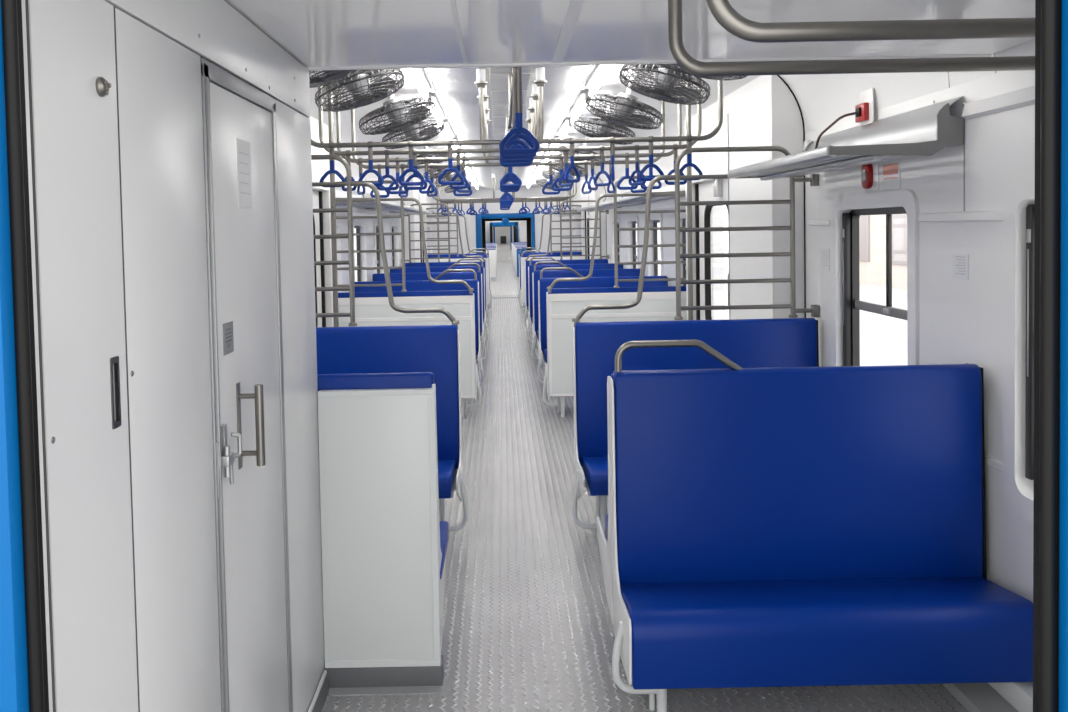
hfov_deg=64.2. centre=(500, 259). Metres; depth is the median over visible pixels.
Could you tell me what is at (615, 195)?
screen
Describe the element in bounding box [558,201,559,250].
trim
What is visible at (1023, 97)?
trim
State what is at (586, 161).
strap
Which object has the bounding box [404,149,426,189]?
strap
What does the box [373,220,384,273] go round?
window
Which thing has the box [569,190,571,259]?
pole
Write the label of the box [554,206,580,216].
luggage rack
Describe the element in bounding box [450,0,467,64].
trim
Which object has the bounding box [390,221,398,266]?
window
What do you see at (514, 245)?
bench
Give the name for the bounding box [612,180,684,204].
luggage rack
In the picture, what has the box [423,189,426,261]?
wall
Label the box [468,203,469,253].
trim
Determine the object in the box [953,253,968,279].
paper sign
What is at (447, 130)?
ceiling light
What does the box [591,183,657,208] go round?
luggage rack
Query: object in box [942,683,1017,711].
baseboard
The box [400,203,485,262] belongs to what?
screen
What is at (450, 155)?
strap
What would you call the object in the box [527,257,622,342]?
bench
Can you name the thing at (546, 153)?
ceiling light
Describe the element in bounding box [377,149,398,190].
strap
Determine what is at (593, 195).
wall
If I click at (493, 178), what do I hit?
rail
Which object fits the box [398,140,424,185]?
strap
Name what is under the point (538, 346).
bench
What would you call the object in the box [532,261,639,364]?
bench
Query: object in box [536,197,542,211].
strap
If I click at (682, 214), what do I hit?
window
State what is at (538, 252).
bench
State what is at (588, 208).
luggage rack
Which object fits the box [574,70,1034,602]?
wall
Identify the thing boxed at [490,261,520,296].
floor
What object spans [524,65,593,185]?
trim
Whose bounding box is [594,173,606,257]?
trim
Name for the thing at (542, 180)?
ceiling fan
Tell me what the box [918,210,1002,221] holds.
trim
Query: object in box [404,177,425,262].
wall
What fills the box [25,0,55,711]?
trim
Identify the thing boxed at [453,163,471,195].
strap
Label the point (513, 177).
strap
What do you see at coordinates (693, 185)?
wall
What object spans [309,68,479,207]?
ceiling
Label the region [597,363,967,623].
bench
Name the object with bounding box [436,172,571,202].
rail
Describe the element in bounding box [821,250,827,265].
print
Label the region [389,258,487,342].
bench
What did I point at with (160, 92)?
wall
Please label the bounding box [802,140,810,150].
trim
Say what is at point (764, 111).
wall
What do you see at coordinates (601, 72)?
ceiling light
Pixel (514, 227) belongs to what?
trim
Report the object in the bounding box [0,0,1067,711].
door frame
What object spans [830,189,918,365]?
window
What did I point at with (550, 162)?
strap
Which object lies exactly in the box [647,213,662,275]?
window
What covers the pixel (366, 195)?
luggage rack
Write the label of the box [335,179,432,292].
wall
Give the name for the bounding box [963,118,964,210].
trim
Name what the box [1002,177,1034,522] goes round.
window
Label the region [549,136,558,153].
ceiling light
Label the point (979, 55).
trim
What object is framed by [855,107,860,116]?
plug
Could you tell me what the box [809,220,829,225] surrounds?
trim
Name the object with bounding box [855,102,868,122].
socket
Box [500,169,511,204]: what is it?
strap
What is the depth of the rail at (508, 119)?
4.89 m
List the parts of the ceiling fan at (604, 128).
motor, blade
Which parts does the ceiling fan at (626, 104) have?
motor, blade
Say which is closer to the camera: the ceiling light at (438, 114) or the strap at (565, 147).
the strap at (565, 147)
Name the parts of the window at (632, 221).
frame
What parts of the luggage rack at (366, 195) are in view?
under rail, rail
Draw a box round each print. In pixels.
[225,328,231,346]
[239,152,249,193]
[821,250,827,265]
[883,163,897,179]
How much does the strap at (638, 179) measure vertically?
0.252 m
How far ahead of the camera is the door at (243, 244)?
2.12 m
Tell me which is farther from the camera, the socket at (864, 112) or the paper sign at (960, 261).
the socket at (864, 112)
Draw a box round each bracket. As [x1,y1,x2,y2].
[475,81,487,87]
[528,107,534,112]
[531,94,537,99]
[534,80,546,86]
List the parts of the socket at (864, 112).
plate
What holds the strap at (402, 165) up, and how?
hanging from the rail at (486, 164)
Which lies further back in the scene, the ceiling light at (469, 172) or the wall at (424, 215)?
the wall at (424, 215)
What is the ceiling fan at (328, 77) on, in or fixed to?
hanging from the ceiling at (409, 90)
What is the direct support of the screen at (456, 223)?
attached to the wall at (424, 215)
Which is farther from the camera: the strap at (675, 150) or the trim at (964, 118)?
the strap at (675, 150)
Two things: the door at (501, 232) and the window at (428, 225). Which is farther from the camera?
the door at (501, 232)
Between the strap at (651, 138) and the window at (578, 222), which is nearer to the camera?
the strap at (651, 138)
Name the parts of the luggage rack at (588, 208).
rail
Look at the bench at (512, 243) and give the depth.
35.06 m
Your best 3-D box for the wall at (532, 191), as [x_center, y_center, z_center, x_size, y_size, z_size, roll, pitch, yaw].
[0.067,-0.419,19.598,3.270,2.620,0.100,-1,2,0]
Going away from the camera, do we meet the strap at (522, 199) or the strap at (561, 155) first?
the strap at (561, 155)
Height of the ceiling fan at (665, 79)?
0.362 m
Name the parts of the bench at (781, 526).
plate, leg, grab handle, backrest, seat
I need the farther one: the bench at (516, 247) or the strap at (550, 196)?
the bench at (516, 247)
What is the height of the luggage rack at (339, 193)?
0.228 m
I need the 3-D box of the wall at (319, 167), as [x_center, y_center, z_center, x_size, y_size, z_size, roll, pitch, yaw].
[-1.486,-0.796,6.249,0.190,0.535,1.210,-1,2,0]
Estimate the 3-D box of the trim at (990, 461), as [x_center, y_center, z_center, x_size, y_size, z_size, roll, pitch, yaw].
[1.718,0.711,2.961,0.013,0.030,0.135,-1,2,0]
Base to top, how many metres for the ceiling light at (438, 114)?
0.085 m
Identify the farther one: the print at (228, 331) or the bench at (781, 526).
the bench at (781, 526)
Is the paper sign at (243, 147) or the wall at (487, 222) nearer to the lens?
the paper sign at (243, 147)
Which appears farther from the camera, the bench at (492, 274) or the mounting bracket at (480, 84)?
the bench at (492, 274)
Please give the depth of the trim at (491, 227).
40.58 m
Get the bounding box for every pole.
[328,85,338,326]
[436,174,439,261]
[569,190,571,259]
[686,75,692,319]
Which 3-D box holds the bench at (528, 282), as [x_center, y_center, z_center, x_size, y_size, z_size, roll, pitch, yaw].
[1.040,0.608,11.987,1.303,1.080,0.481,-1,2,0]
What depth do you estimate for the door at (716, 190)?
6.64 m
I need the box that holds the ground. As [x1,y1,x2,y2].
[636,241,906,365]
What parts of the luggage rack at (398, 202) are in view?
rail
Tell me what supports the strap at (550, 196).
hanging from the rail at (493, 178)
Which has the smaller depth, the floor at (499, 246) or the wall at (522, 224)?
the wall at (522, 224)
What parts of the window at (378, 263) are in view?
frame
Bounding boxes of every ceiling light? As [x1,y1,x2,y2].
[406,68,431,96]
[426,94,444,125]
[441,120,454,140]
[452,138,460,148]
[467,168,472,177]
[534,166,540,175]
[544,152,551,161]
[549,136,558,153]
[557,118,571,138]
[568,91,589,123]
[585,65,614,97]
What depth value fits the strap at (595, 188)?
5.80 m
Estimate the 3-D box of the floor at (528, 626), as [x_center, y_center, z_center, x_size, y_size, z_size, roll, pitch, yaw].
[0.100,1.300,9.103,3.470,0.060,21.700,-1,2,0]
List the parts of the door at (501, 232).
panel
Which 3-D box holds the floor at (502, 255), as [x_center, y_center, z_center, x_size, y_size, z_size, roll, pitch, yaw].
[0.070,-0.238,51.675,3.270,0.060,20.700,-1,2,0]
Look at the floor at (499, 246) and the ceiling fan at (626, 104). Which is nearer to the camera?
the ceiling fan at (626, 104)
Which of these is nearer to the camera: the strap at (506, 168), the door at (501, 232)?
the strap at (506, 168)
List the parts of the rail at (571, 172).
rail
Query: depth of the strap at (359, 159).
5.80 m
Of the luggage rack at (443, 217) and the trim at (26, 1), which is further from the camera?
the luggage rack at (443, 217)
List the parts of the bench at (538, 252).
grab handle, backrest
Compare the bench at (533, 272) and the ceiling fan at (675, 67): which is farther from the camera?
the bench at (533, 272)
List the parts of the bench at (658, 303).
plate, leg, backrest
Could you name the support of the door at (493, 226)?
in the wall
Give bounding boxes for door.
[28,0,137,711]
[201,58,292,711]
[312,190,325,326]
[419,219,423,261]
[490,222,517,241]
[493,226,511,249]
[496,227,507,243]
[585,211,589,258]
[695,179,728,319]
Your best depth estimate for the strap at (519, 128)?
3.03 m
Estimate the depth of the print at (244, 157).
2.15 m
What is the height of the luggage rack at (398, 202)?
0.228 m
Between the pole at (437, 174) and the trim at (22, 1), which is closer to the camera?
the trim at (22, 1)
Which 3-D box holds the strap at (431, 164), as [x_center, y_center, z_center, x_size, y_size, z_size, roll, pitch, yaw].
[-0.518,-0.595,6.402,0.039,0.252,0.144,-2,2,-27]
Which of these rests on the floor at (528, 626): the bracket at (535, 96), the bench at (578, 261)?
the bench at (578, 261)
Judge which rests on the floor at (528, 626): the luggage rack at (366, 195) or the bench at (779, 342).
the bench at (779, 342)
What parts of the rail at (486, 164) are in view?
post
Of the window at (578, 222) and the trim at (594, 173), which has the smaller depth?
the trim at (594, 173)
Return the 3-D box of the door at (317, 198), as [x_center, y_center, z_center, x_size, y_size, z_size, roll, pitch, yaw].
[-1.447,0.436,6.274,0.110,1.930,1.270,-1,2,0]
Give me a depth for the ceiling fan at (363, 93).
4.25 m
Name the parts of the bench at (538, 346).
plate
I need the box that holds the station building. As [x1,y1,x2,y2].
[859,214,906,289]
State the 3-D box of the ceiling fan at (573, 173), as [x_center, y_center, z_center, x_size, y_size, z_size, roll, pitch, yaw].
[0.822,-1.184,10.365,0.452,0.362,0.466,0,2,20]
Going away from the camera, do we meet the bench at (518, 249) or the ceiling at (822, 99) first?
the ceiling at (822, 99)
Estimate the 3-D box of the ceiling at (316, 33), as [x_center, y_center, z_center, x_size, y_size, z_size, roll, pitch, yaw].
[0.502,-0.663,1.978,2.350,0.038,1.880,-1,2,0]
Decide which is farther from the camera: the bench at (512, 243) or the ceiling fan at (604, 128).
the bench at (512, 243)
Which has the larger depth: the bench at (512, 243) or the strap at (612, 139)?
the bench at (512, 243)
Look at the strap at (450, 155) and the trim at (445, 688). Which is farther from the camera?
the strap at (450, 155)
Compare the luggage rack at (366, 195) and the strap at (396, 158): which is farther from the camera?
the luggage rack at (366, 195)
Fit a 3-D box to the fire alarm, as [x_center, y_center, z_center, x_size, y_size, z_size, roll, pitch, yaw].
[1.685,-0.381,3.894,0.036,0.135,0.135,-1,2,0]
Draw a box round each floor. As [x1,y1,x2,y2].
[322,296,967,711]
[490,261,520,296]
[497,244,510,249]
[497,250,511,261]
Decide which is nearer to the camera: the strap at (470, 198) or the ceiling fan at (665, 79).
the ceiling fan at (665, 79)
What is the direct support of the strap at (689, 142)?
hanging from the rail at (540, 81)
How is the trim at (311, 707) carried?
attached to the wall at (160, 92)
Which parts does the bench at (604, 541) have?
plate, seat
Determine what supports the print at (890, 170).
attached to the plate
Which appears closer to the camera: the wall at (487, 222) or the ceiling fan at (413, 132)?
the ceiling fan at (413, 132)
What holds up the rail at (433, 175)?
attached to the ceiling at (457, 90)
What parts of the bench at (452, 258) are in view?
backrest, plate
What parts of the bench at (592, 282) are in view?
plate, seat, grab handle, backrest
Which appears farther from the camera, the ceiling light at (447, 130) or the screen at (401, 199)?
the ceiling light at (447, 130)
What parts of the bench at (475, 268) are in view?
backrest, grab handle, plate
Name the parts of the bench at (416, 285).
backrest, grab handle, plate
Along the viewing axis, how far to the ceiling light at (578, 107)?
6.47 m
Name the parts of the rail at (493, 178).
post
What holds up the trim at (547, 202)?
attached to the wall at (532, 191)
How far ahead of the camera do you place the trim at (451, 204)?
19.52 m
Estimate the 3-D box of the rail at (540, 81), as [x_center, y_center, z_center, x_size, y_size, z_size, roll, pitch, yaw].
[0.058,-0.883,4.731,2.402,0.489,0.072,-1,2,0]
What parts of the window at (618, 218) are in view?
frame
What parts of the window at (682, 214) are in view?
frame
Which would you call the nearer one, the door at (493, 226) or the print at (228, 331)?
the print at (228, 331)
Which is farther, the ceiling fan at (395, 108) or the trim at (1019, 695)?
the ceiling fan at (395, 108)
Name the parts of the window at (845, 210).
frame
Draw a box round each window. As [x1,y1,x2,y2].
[336,219,342,292]
[353,219,367,281]
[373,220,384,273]
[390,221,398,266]
[427,224,430,252]
[577,221,581,251]
[611,217,620,262]
[627,215,638,268]
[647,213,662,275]
[674,212,685,285]
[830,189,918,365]
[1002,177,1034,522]
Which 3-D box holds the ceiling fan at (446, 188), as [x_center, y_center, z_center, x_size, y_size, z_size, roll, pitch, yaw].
[-0.720,-1.296,14.262,0.452,0.362,0.466,-2,2,-20]
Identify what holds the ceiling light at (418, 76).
attached to the ceiling at (409, 90)
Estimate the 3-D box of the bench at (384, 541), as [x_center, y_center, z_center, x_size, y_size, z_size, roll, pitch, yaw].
[-0.855,0.952,3.216,1.283,1.099,0.519,-1,2,0]
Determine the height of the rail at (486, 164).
0.489 m
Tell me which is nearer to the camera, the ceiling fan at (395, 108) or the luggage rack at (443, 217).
the ceiling fan at (395, 108)
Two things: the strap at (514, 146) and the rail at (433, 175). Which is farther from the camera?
the rail at (433, 175)
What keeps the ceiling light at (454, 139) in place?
attached to the ceiling at (409, 90)
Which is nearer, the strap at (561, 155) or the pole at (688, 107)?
the pole at (688, 107)
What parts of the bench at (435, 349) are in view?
backrest, seat, panel, plate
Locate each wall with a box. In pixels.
[104,0,324,711]
[309,115,328,190]
[322,126,333,326]
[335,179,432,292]
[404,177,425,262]
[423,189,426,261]
[432,186,574,253]
[486,213,519,242]
[495,227,510,243]
[519,220,526,241]
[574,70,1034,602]
[581,181,584,258]
[582,174,606,258]
[685,120,712,319]
[691,75,803,318]
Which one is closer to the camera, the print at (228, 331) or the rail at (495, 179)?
the print at (228, 331)
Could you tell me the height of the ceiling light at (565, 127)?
0.085 m
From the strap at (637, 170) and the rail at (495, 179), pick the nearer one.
the strap at (637, 170)
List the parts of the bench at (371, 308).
backrest, panel, leg, plate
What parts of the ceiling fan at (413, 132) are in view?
motor, blade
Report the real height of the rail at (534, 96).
0.489 m
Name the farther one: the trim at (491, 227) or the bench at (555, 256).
the trim at (491, 227)
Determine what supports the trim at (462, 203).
attached to the wall at (532, 191)
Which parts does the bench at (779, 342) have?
plate, seat, leg, backrest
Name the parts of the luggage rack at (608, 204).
rail, under rail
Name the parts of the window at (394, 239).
frame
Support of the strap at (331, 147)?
hanging from the rail at (540, 81)
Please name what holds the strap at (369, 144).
hanging from the rail at (540, 81)
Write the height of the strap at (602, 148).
0.252 m
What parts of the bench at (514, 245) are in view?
panel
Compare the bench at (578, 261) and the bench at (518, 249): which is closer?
the bench at (578, 261)
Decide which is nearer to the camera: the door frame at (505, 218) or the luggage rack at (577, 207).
the luggage rack at (577, 207)
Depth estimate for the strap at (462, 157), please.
5.80 m
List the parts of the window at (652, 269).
frame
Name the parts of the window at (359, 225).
frame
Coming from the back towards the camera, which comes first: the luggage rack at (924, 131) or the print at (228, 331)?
the luggage rack at (924, 131)
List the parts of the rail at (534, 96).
post, post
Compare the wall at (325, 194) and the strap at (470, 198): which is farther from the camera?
the strap at (470, 198)
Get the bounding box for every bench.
[316,325,467,530]
[317,372,448,687]
[338,290,480,418]
[354,269,483,383]
[372,263,485,360]
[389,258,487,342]
[405,261,489,327]
[427,248,491,303]
[428,256,491,308]
[477,281,480,368]
[486,249,495,277]
[512,243,526,263]
[513,244,526,268]
[514,245,526,268]
[515,247,525,273]
[517,248,526,279]
[518,247,581,305]
[519,254,581,307]
[524,259,607,327]
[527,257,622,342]
[528,282,529,322]
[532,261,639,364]
[532,272,534,334]
[537,267,667,382]
[537,276,666,357]
[543,286,686,416]
[572,318,818,538]
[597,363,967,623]
[609,340,1032,711]
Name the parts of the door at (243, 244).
plate, pull handle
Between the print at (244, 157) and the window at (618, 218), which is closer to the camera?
the print at (244, 157)
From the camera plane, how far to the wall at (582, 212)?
15.83 m
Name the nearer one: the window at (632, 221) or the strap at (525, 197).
the window at (632, 221)
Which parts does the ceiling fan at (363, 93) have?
motor, blade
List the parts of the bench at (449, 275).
backrest, grab handle, plate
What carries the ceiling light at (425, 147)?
hanging from the ceiling at (409, 90)
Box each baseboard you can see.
[307,670,328,711]
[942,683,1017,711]
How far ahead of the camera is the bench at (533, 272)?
10.21 m
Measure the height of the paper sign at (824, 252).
0.115 m
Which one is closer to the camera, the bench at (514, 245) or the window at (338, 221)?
the window at (338, 221)
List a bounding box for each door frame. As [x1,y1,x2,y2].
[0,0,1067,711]
[475,213,534,253]
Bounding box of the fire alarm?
[861,162,878,190]
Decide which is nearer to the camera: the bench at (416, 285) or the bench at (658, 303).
the bench at (658, 303)
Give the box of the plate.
[882,160,900,190]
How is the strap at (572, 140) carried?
hanging from the rail at (540, 81)
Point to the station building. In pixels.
(872, 228)
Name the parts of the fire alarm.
pull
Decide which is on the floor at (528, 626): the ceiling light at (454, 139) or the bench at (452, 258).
the bench at (452, 258)
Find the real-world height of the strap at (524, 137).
0.417 m
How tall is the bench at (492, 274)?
0.980 m
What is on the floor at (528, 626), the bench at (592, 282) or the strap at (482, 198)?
the bench at (592, 282)
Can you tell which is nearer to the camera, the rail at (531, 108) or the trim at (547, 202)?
the rail at (531, 108)
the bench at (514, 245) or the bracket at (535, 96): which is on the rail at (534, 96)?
the bracket at (535, 96)
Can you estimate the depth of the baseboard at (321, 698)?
2.87 m
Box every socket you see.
[815,88,873,148]
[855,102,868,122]
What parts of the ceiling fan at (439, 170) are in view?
motor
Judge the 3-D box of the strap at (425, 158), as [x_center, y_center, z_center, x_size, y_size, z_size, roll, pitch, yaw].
[-0.506,-0.574,5.813,0.042,0.252,0.143,-3,3,-40]
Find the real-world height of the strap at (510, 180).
0.417 m
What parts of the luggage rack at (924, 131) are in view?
rail, under rail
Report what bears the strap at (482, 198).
hanging from the rail at (493, 178)
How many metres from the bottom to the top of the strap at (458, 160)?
0.252 m
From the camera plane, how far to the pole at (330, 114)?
5.45 m
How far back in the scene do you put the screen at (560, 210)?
13.33 m
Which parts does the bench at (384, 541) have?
backrest, skirting, plate, seat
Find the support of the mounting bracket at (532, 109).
on the rail at (531, 108)
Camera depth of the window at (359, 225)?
9.75 m
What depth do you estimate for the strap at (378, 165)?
6.40 m
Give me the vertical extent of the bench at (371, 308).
1.090 m
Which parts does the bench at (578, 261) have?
plate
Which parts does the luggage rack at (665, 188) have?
rail, under rail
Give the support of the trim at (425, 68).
attached to the ceiling at (409, 90)
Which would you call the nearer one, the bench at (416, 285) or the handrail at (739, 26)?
the handrail at (739, 26)
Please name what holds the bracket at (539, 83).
on the rail at (540, 81)
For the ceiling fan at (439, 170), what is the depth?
10.31 m
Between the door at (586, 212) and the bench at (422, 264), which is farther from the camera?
the door at (586, 212)
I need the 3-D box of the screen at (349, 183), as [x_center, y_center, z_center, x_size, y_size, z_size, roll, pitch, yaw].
[-0.895,-0.084,4.574,1.331,0.955,0.047,-1,2,0]
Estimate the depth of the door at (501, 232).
87.86 m
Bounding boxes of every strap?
[319,142,345,186]
[342,150,356,190]
[357,158,364,194]
[358,141,383,186]
[370,164,389,197]
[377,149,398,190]
[387,157,408,193]
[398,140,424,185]
[398,164,407,197]
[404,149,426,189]
[419,157,434,193]
[427,163,437,196]
[438,140,463,184]
[450,148,468,188]
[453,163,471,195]
[457,156,470,192]
[467,198,475,213]
[478,198,486,212]
[499,67,536,158]
[499,67,539,154]
[499,75,532,166]
[500,67,533,162]
[500,126,521,187]
[500,127,520,188]
[500,167,513,201]
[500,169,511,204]
[500,177,519,190]
[500,179,518,191]
[500,192,512,203]
[519,199,526,212]
[521,197,529,212]
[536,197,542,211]
[542,161,559,194]
[548,196,553,211]
[551,154,571,190]
[559,146,573,186]
[565,137,579,182]
[581,160,591,193]
[587,154,597,190]
[593,145,611,186]
[607,160,614,192]
[610,137,614,181]
[617,153,637,189]
[628,145,645,185]
[631,159,646,192]
[638,136,663,180]
[640,167,661,188]
[665,144,686,184]
[679,135,702,180]
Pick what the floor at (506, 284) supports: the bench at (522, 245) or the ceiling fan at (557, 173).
the bench at (522, 245)
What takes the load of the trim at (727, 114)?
attached to the wall at (764, 111)
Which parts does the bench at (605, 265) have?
plate, grab handle, backrest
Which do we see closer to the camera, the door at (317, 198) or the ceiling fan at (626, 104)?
the ceiling fan at (626, 104)
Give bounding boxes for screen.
[311,154,459,328]
[335,180,473,293]
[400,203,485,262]
[426,207,488,256]
[521,205,581,256]
[525,200,609,261]
[547,175,685,292]
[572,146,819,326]
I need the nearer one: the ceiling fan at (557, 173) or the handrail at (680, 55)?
the handrail at (680, 55)
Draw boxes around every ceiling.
[224,0,1034,66]
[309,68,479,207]
[427,65,591,189]
[525,39,1034,204]
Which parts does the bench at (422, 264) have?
backrest, plate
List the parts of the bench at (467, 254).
backrest, grab handle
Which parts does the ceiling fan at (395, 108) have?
motor, blade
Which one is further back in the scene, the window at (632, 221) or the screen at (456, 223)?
the screen at (456, 223)
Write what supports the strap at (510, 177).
hanging from the rail at (508, 119)
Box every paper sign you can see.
[237,138,251,207]
[820,248,829,270]
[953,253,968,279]
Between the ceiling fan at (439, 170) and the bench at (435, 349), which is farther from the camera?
the ceiling fan at (439, 170)
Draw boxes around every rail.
[311,67,722,147]
[316,76,701,155]
[334,84,684,162]
[351,100,664,168]
[429,171,576,200]
[433,175,573,201]
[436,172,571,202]
[438,179,568,203]
[506,68,512,133]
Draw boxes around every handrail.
[668,0,1034,75]
[706,0,1034,42]
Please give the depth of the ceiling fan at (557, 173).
12.10 m
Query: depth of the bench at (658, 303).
7.07 m
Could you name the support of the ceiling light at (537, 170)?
attached to the ceiling at (822, 99)
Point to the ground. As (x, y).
(883, 339)
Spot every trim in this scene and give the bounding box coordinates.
[21,0,52,711]
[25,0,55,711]
[113,6,139,711]
[305,54,990,70]
[308,670,326,711]
[329,679,450,695]
[425,68,480,186]
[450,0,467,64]
[451,204,452,252]
[462,203,463,252]
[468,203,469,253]
[490,226,492,242]
[513,226,515,241]
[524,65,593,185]
[541,202,542,251]
[547,202,548,239]
[551,0,584,62]
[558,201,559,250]
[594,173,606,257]
[727,114,729,318]
[777,75,805,317]
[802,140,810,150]
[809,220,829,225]
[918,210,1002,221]
[962,86,1034,118]
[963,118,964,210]
[985,454,1001,471]
[988,682,1032,711]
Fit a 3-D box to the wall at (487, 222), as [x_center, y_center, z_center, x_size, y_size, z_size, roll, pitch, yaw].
[0.053,-1.134,41.026,3.270,2.500,0.080,-1,2,0]
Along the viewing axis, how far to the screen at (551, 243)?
15.98 m
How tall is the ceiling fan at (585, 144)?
0.362 m
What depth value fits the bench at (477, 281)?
8.67 m
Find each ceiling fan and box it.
[309,70,366,87]
[315,69,404,111]
[359,74,435,134]
[382,99,443,148]
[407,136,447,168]
[424,154,456,179]
[435,162,465,186]
[445,172,470,192]
[536,170,562,189]
[542,160,569,183]
[552,152,584,176]
[560,135,604,165]
[573,103,634,144]
[585,70,662,129]
[619,64,709,104]
[660,64,746,79]
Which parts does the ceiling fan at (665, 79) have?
blade, motor, blade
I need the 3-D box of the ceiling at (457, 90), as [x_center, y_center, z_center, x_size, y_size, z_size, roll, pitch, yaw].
[0.049,-1.339,11.229,0.990,0.096,16.560,-1,2,0]
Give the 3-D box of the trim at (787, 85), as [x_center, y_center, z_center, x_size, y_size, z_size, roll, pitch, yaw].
[1.609,0.134,4.775,0.210,2.425,0.008,-1,2,0]
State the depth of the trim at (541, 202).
19.52 m
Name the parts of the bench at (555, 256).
panel, backrest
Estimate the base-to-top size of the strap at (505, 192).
0.417 m
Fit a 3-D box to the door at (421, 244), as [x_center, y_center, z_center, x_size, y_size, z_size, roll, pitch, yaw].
[-1.453,0.114,15.193,0.110,1.930,1.320,-1,2,0]
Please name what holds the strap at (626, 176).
hanging from the rail at (531, 108)
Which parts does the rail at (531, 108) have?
post, post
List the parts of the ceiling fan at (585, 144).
motor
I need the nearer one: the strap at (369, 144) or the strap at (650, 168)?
the strap at (369, 144)
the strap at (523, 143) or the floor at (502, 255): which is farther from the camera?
the floor at (502, 255)
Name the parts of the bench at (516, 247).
panel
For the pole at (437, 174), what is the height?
2.552 m
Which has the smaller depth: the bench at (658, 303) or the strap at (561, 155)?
the strap at (561, 155)
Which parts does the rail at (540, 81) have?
post, post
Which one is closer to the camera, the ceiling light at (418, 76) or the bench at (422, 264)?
the ceiling light at (418, 76)
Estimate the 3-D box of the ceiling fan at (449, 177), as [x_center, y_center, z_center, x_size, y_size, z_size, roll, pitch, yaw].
[-0.719,-1.220,12.163,0.452,0.362,0.466,0,2,20]
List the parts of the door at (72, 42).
recessed pull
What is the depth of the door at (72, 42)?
1.31 m
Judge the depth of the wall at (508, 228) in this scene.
87.97 m
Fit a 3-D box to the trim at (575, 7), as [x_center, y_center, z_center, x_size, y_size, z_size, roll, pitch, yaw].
[0.191,-0.637,1.978,0.037,0.004,1.840,-1,2,0]
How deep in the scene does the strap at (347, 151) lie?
5.24 m
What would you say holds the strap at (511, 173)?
hanging from the rail at (508, 119)
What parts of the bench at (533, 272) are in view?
plate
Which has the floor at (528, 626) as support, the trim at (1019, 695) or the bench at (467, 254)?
the bench at (467, 254)
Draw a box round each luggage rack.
[335,187,400,209]
[360,191,418,212]
[390,201,431,214]
[426,209,451,218]
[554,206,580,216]
[577,192,627,211]
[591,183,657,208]
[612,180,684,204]
[728,96,962,180]
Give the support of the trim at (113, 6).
attached to the wall at (160, 92)
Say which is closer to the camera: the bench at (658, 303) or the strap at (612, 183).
the strap at (612, 183)
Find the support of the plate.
attached to the wall at (961, 321)
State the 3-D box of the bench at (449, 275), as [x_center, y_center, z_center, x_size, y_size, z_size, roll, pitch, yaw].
[-0.848,0.660,9.935,1.340,1.196,0.481,-1,2,0]
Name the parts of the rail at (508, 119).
post, rail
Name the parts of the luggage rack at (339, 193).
under rail, rail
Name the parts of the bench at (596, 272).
plate, grab handle, backrest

